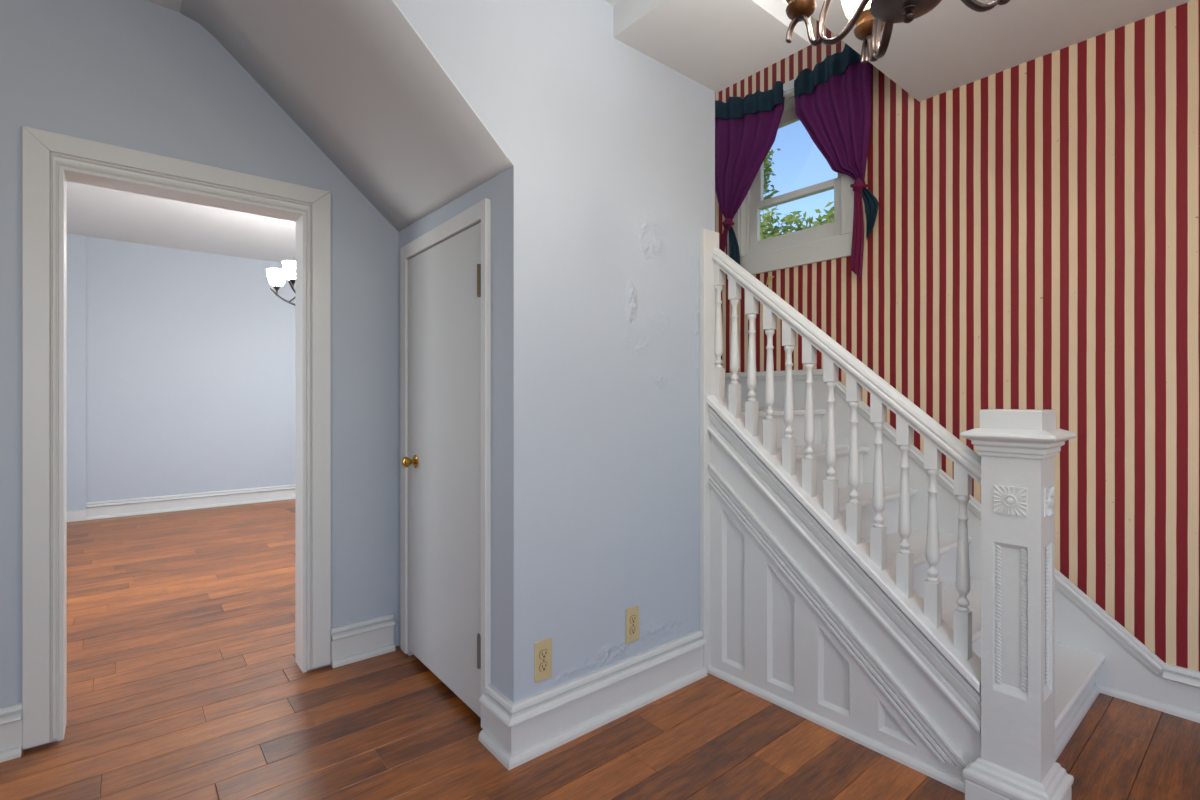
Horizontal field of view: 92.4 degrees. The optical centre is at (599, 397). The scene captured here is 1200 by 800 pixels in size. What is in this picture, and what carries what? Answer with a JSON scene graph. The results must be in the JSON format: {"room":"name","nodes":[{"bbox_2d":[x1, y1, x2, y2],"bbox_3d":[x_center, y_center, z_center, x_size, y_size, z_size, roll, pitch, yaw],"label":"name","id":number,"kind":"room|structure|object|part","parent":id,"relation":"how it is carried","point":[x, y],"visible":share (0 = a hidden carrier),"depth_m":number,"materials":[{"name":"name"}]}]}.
{"room":"entrance hall","nodes":[
{"label":"entrance hall","id":0,"kind":"room"},
{"bbox_2d":[67,233,295,510],"bbox_3d":[-4.304,-0.193,6.336,4.700,2.785,0.135,0,0,-40],"label":"wall","id":1,"kind":"structure","parent":0,"point":[191,355],"depth_m":6.11,"materials":[{"name":"blue paint"}]},
{"bbox_2d":[67,484,295,521],"bbox_3d":[-4.304,1.117,6.258,4.600,0.166,0.055,0,0,-40],"label":"baseboard","id":2,"kind":"structure","parent":1,"relation":"attached to","point":[157,504],"depth_m":6.12,"materials":[{"name":"white paint"}]},
{"bbox_2d":[67,181,295,262],"bbox_3d":[-2.810,-1.635,4.544,4.700,0.100,4.800,0,0,-40],"label":"ceiling","id":3,"kind":"structure","parent":0,"point":[92,211],"depth_m":5.30,"materials":[{"name":"white paint"}]},
{"bbox_2d":[267,261,295,305],"bbox_3d":[-2.239,-1.135,4.617,0.717,0.899,0.726,0,0,-40],"label":"chandelier","id":4,"kind":"object","parent":3,"relation":"hanging from","point":[276,277],"visible":0.22,"depth_m":4.48,"materials":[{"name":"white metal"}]},
{"bbox_3d":[-2.553,-0.942,4.543,0.140,0.127,0.140,0,0,-40],"label":"lamp shade","id":5,"kind":"part","parent":4,"relation":"part of","materials":[{"name":"white glass"}]},
{"bbox_3d":[-2.429,-0.851,4.564,0.354,0.307,0.016,0,0,-10],"label":"arm","id":6,"kind":"part","parent":4,"relation":"part of","materials":[{"name":"black metal"}]},
{"bbox_3d":[-2.291,-0.942,4.290,0.140,0.127,0.140,0,0,-40],"label":"lamp shade","id":7,"kind":"part","parent":4,"relation":"part of","materials":[{"name":"white glass"}]},
{"bbox_3d":[-2.273,-0.851,4.414,0.016,0.307,0.354,0,0,8],"label":"arm","id":8,"kind":"part","parent":4,"relation":"part of","materials":[{"name":"black metal"}]},
{"bbox_2d":[0,0,397,749],"bbox_3d":[-1.232,-0.203,2.650,4.700,2.805,0.130,0,0,-40],"label":"wall","id":9,"kind":"structure","parent":0,"point":[141,75],"depth_m":2.25,"materials":[{"name":"blue paint"}]},
{"bbox_2d":[0,702,22,762],"bbox_3d":[-2.465,1.117,1.508,1.344,0.166,0.046,0,0,-40],"label":"baseboard","id":10,"kind":"structure","parent":9,"relation":"attached to","point":[10,715],"depth_m":1.92,"materials":[{"name":"white paint"}]},
{"bbox_2d":[22,126,330,748],"bbox_3d":[-1.624,0.141,2.311,0.975,2.118,0.158,0,0,-40],"label":"trim","id":11,"kind":"structure","parent":9,"relation":"attached to","point":[50,160],"depth_m":2.06,"materials":[{"name":"white paint"}]},
{"bbox_2d":[330,613,394,667],"bbox_3d":[-1.091,1.117,2.654,0.278,0.166,0.046,0,0,-40],"label":"baseboard","id":12,"kind":"structure","parent":9,"relation":"attached to","point":[356,641],"depth_m":2.65,"materials":[{"name":"white paint"}]},
{"bbox_2d":[180,0,513,231],"bbox_3d":[-0.954,-1.134,2.079,0.868,0.726,1.105,0,0,-40],"label":"ceiling","id":13,"kind":"structure","parent":0,"point":[355,76],"depth_m":2.09,"materials":[{"name":"white paint"}]},
{"bbox_2d":[398,128,538,701],"bbox_3d":[-0.592,0.150,2.379,0.100,2.100,1.105,0,0,-38],"label":"wall","id":14,"kind":"structure","parent":0,"point":[526,144],"depth_m":1.96,"materials":[{"name":"blue paint"}]},
{"bbox_2d":[401,198,490,728],"bbox_3d":[-0.667,0.241,2.376,0.097,1.893,0.871,0,0,-40],"label":"door","id":15,"kind":"structure","parent":14,"relation":"in","point":[446,270],"depth_m":2.30,"materials":[{"name":"grey paint"}]},
{"bbox_3d":[-0.856,0.288,2.569,0.053,0.049,0.049,0,0,-40],"label":"knob","id":16,"kind":"part","parent":15,"relation":"part of","materials":[{"name":"gold metal"}]},
{"bbox_2d":[394,0,714,701],"bbox_3d":[-0.268,-0.900,2.002,1.952,4.200,0.110,0,0,-40],"label":"wall","id":17,"kind":"structure","parent":0,"point":[627,139],"depth_m":2.15,"materials":[{"name":"blue paint"}]},
{"bbox_2d":[534,638,551,682],"bbox_3d":[-0.195,0.907,1.986,0.072,0.138,0.009,0,0,-40],"label":"wall outlet","id":18,"kind":"object","parent":17,"relation":"attached to","point":[542,649],"visible":1,"depth_m":1.98,"materials":[{"name":"beige plastic"}]},
{"bbox_2d":[539,649,547,658],"bbox_3d":[-0.194,0.885,1.984,0.037,0.030,0.004,0,0,-40],"label":"receptacle","id":19,"kind":"object","parent":18,"relation":"attached to","point":[543,653],"depth_m":1.98,"materials":[{"name":"beige plastic"}]},
{"bbox_2d":[539,662,547,671],"bbox_3d":[-0.194,0.928,1.984,0.037,0.030,0.004,0,0,-40],"label":"receptacle","id":20,"kind":"object","parent":18,"relation":"attached to","point":[543,666],"depth_m":1.98,"materials":[{"name":"beige plastic"}]},
{"bbox_2d":[478,630,706,769],"bbox_3d":[0.017,1.108,2.246,0.986,0.184,0.212,0,0,-40],"label":"baseboard","id":21,"kind":"structure","parent":17,"relation":"attached to","point":[519,732],"depth_m":2.07,"materials":[{"name":"white paint"}]},
{"bbox_2d":[626,605,638,643],"bbox_3d":[0.129,0.891,2.256,0.070,0.136,0.009,0,0,-40],"label":"wall outlet","id":22,"kind":"object","parent":17,"relation":"attached to","point":[632,614],"visible":1,"depth_m":2.25,"materials":[{"name":"beige plastic"}]},
{"bbox_2d":[630,615,636,623],"bbox_3d":[0.130,0.870,2.254,0.037,0.030,0.005,0,0,-40],"label":"receptacle","id":23,"kind":"object","parent":22,"relation":"attached to","point":[633,618],"depth_m":2.25,"materials":[{"name":"beige plastic"}]},
{"bbox_2d":[630,626,636,634],"bbox_3d":[0.130,0.912,2.254,0.037,0.030,0.005,0,0,-40],"label":"receptacle","id":24,"kind":"object","parent":22,"relation":"attached to","point":[633,629],"depth_m":2.25,"materials":[{"name":"beige plastic"}]},
{"bbox_2d":[0,499,1199,799],"bbox_3d":[-1.021,1.230,2.397,4.700,0.060,10.190,0,0,-40],"label":"floor","id":25,"kind":"structure","parent":0,"point":[185,681],"depth_m":2.05,"materials":[{"name":"brown wood"}]},
{"bbox_2d":[700,229,1164,799],"bbox_3d":[0.713,0.233,2.585,1.795,1.935,2.460,0,0,-40],"label":"staircase","id":26,"kind":"structure","parent":25,"relation":"on","point":[861,590],"depth_m":2.11,"materials":[{"name":"white paint"}]},
{"bbox_3d":[0.484,0.233,2.540,0.104,1.935,0.027,0,0,-40],"label":"half post","id":27,"kind":"part","parent":26,"relation":"part of","materials":[{"name":"white paint"}]},
{"bbox_3d":[0.593,0.499,2.454,0.083,0.149,0.116,0,0,-40],"label":"sloping rail","id":28,"kind":"part","parent":26,"relation":"part of","materials":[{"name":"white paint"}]},
{"bbox_3d":[0.593,0.806,2.453,0.080,0.657,0.116,0,0,-40],"label":"panel","id":29,"kind":"part","parent":26,"relation":"part of","materials":[{"name":"white paint"}]},
{"bbox_3d":[0.593,1.167,2.454,0.083,0.066,0.116,0,0,-40],"label":"rail","id":30,"kind":"part","parent":26,"relation":"part of","materials":[{"name":"white paint"}]},
{"bbox_3d":[0.739,0.687,2.279,0.083,0.153,0.120,0,0,-40],"label":"sloping rail","id":31,"kind":"part","parent":26,"relation":"part of","materials":[{"name":"white paint"}]},
{"bbox_3d":[0.738,0.899,2.279,0.080,0.470,0.120,0,0,-40],"label":"panel","id":32,"kind":"part","parent":26,"relation":"part of","materials":[{"name":"white paint"}]},
{"bbox_3d":[0.739,1.167,2.279,0.083,0.066,0.120,0,0,-40],"label":"rail","id":33,"kind":"part","parent":26,"relation":"part of","materials":[{"name":"white paint"}]},
{"bbox_3d":[0.878,0.868,2.112,0.083,0.153,0.120,0,0,-40],"label":"sloping rail","id":34,"kind":"part","parent":26,"relation":"part of","materials":[{"name":"white paint"}]},
{"bbox_3d":[0.878,0.990,2.111,0.080,0.289,0.120,0,0,-40],"label":"panel","id":35,"kind":"part","parent":26,"relation":"part of","materials":[{"name":"white paint"}]},
{"bbox_3d":[0.878,1.167,2.112,0.083,0.066,0.120,0,0,-40],"label":"rail","id":36,"kind":"part","parent":26,"relation":"part of","materials":[{"name":"white paint"}]},
{"bbox_3d":[0.803,1.187,2.122,0.019,0.026,1.032,0,0,-40],"label":"shoe moulding","id":37,"kind":"part","parent":26,"relation":"part of","materials":[{"name":"white paint"}]},
{"bbox_3d":[0.832,0.710,2.147,0.088,0.855,1.030,0,0,-40],"label":"stringer moulding","id":38,"kind":"part","parent":26,"relation":"part of","materials":[{"name":"white paint"}]},
{"bbox_3d":[0.850,-0.196,2.151,0.062,0.946,1.041,0,0,-40],"label":"handrail","id":39,"kind":"part","parent":26,"relation":"part of","materials":[{"name":"white paint"}]},
{"bbox_3d":[1.021,1.053,1.940,0.083,0.154,0.122,0,0,-40],"label":"sloping rail","id":40,"kind":"part","parent":26,"relation":"part of","materials":[{"name":"white paint"}]},
{"bbox_3d":[1.020,1.083,1.940,0.080,0.107,0.122,0,0,-40],"label":"panel","id":41,"kind":"part","parent":26,"relation":"part of","materials":[{"name":"white paint"}]},
{"bbox_3d":[1.021,1.167,1.940,0.083,0.066,0.122,0,0,-40],"label":"rail","id":42,"kind":"part","parent":26,"relation":"part of","materials":[{"name":"white paint"}]},
{"bbox_3d":[1.235,0.132,1.700,0.232,0.084,0.232,0,0,-40],"label":"cornice","id":43,"kind":"part","parent":26,"relation":"part of","materials":[{"name":"white paint"}]},
{"bbox_2d":[145,0,1191,101],"bbox_3d":[0.525,-1.555,0.542,4.700,0.120,5.360,0,0,-40],"label":"ceiling","id":44,"kind":"structure","parent":0,"point":[953,45],"depth_m":2.36,"materials":[{"name":"white paint"}]},
{"bbox_2d":[786,0,1009,62],"bbox_3d":[0.610,-1.135,1.178,0.540,0.718,0.579,0,0,-40],"label":"chandelier","id":45,"kind":"object","parent":44,"relation":"hanging from","point":[869,23],"visible":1,"depth_m":1.30,"materials":[{"name":"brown metal"}]},
{"bbox_3d":[0.562,-0.965,1.259,0.170,0.338,0.020,0,0,42],"label":"arm","id":46,"kind":"part","parent":45,"relation":"part of","materials":[{"name":"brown metal"}]},
{"bbox_3d":[0.649,-0.965,1.292,0.020,0.338,0.170,0,0,6],"label":"arm","id":47,"kind":"part","parent":45,"relation":"part of","materials":[{"name":"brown metal"}]},
{"bbox_3d":[0.638,-0.851,1.190,0.146,0.098,0.146,0,0,-40],"label":"lamp shade","id":48,"kind":"part","parent":45,"relation":"part of","materials":[{"name":"brown metal"}]},
{"bbox_3d":[0.741,-0.965,1.185,0.170,0.338,0.020,0,0,3],"label":"arm","id":49,"kind":"part","parent":45,"relation":"part of","materials":[{"name":"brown metal"}]},
{"bbox_2d":[613,0,810,91],"bbox_3d":[0.437,-1.492,2.218,0.620,0.235,0.462,0,0,-40],"label":"ceiling","id":50,"kind":"structure","parent":0,"point":[717,45],"depth_m":2.19,"materials":[{"name":"white paint"}]},
{"bbox_2d":[715,0,1199,671],"bbox_3d":[2.350,-0.950,2.147,0.160,4.300,5.490,0,0,-40],"label":"wall","id":51,"kind":"structure","parent":0,"point":[1033,242],"depth_m":2.46,"materials":[{"name":"red paper"}]},
{"bbox_2d":[766,276,773,285],"bbox_3d":[1.049,-0.700,3.569,0.068,0.100,0.023,0,0,24],"label":"wallpaper","id":52,"kind":"object","parent":51,"relation":"attached to","point":[769,279],"visible":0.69,"depth_m":3.57,"materials":[{"name":"brown paper"}]},
{"bbox_2d":[727,78,854,278],"bbox_3d":[1.200,-1.341,3.535,0.210,1.118,0.875,0,0,-40],"label":"window","id":53,"kind":"structure","parent":51,"relation":"in","point":[833,240],"depth_m":3.49,"materials":[{"name":"white paint"}]},
{"bbox_3d":[1.207,-0.896,3.541,0.192,0.045,0.695,0,0,-40],"label":"sill","id":54,"kind":"part","parent":53,"relation":"part of","materials":[{"name":"white paint"}]},
{"bbox_3d":[1.195,-1.091,3.531,0.034,0.343,0.671,0,0,-40],"label":"sash","id":55,"kind":"part","parent":53,"relation":"part of","materials":[{"name":"white paint"}]},
{"bbox_3d":[1.225,-1.509,3.556,0.034,0.558,0.671,0,0,-40],"label":"sash","id":56,"kind":"part","parent":53,"relation":"part of","materials":[{"name":"white paint"}]},
{"bbox_2d":[1162,663,1199,722],"bbox_3d":[3.096,1.113,1.091,0.046,0.175,2.912,0,0,-40],"label":"baseboard","id":57,"kind":"structure","parent":51,"relation":"attached to","point":[1181,685],"depth_m":2.17,"materials":[{"name":"white paint"}]},
{"bbox_3d":[1.120,-1.897,3.465,0.042,0.133,1.153,0,0,-40],"label":"curtain rod","id":58,"kind":"object","parent":51,"relation":"attached to","visible":0},
{"bbox_2d":[715,81,784,264],"bbox_3d":[0.912,-1.393,3.622,0.079,1.186,0.549,0,0,-42],"label":"curtain","id":59,"kind":"object","parent":58,"relation":"hanging from","point":[746,129],"visible":0.94,"depth_m":3.66,"materials":[{"name":"purple fabric"}]},
{"bbox_2d":[715,97,784,219],"bbox_3d":[0.914,-1.511,3.624,0.053,0.772,0.549,0,0,-40],"label":"drape","id":60,"kind":"object","parent":59,"relation":"hanging from","point":[746,129],"depth_m":3.65,"materials":[{"name":"purple fabric"}]},
{"bbox_2d":[794,43,878,277],"bbox_3d":[1.284,-1.290,3.168,0.079,1.320,0.485,0,0,-40],"label":"curtain","id":61,"kind":"object","parent":58,"relation":"hanging from","point":[833,100],"visible":0.94,"depth_m":3.12,"materials":[{"name":"purple fabric"}]},
{"bbox_2d":[795,59,872,180],"bbox_3d":[1.281,-1.496,3.184,0.052,0.741,0.456,0,0,-40],"label":"drape","id":62,"kind":"object","parent":61,"relation":"hanging from","point":[833,100],"depth_m":3.15,"materials":[{"name":"purple fabric"}]},
{"label":"outside","id":63,"kind":"structure","parent":0,"visible":0},
{"bbox_3d":[13.431,1.850,17.701,36.700,0.100,50.000,0,0,-40],"label":"ground","id":64,"kind":"structure","parent":63,"visible":0},
{"bbox_2d":[760,148,780,217],"bbox_3d":[3.298,-3.315,16.386,3.020,10.237,4.718,0,0,-40],"label":"tree","id":65,"kind":"object","parent":64,"relation":"on","point":[767,172],"visible":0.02,"depth_m":14.82,"materials":[{"name":"green plant"}]},
{"bbox_2d":[760,201,833,239],"bbox_3d":[4.677,-1.238,12.142,2.961,6.088,4.897,0,0,-40],"label":"tree","id":66,"kind":"object","parent":64,"relation":"on","point":[789,219],"visible":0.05,"depth_m":12.26,"materials":[{"name":"green plant"}]}
]}

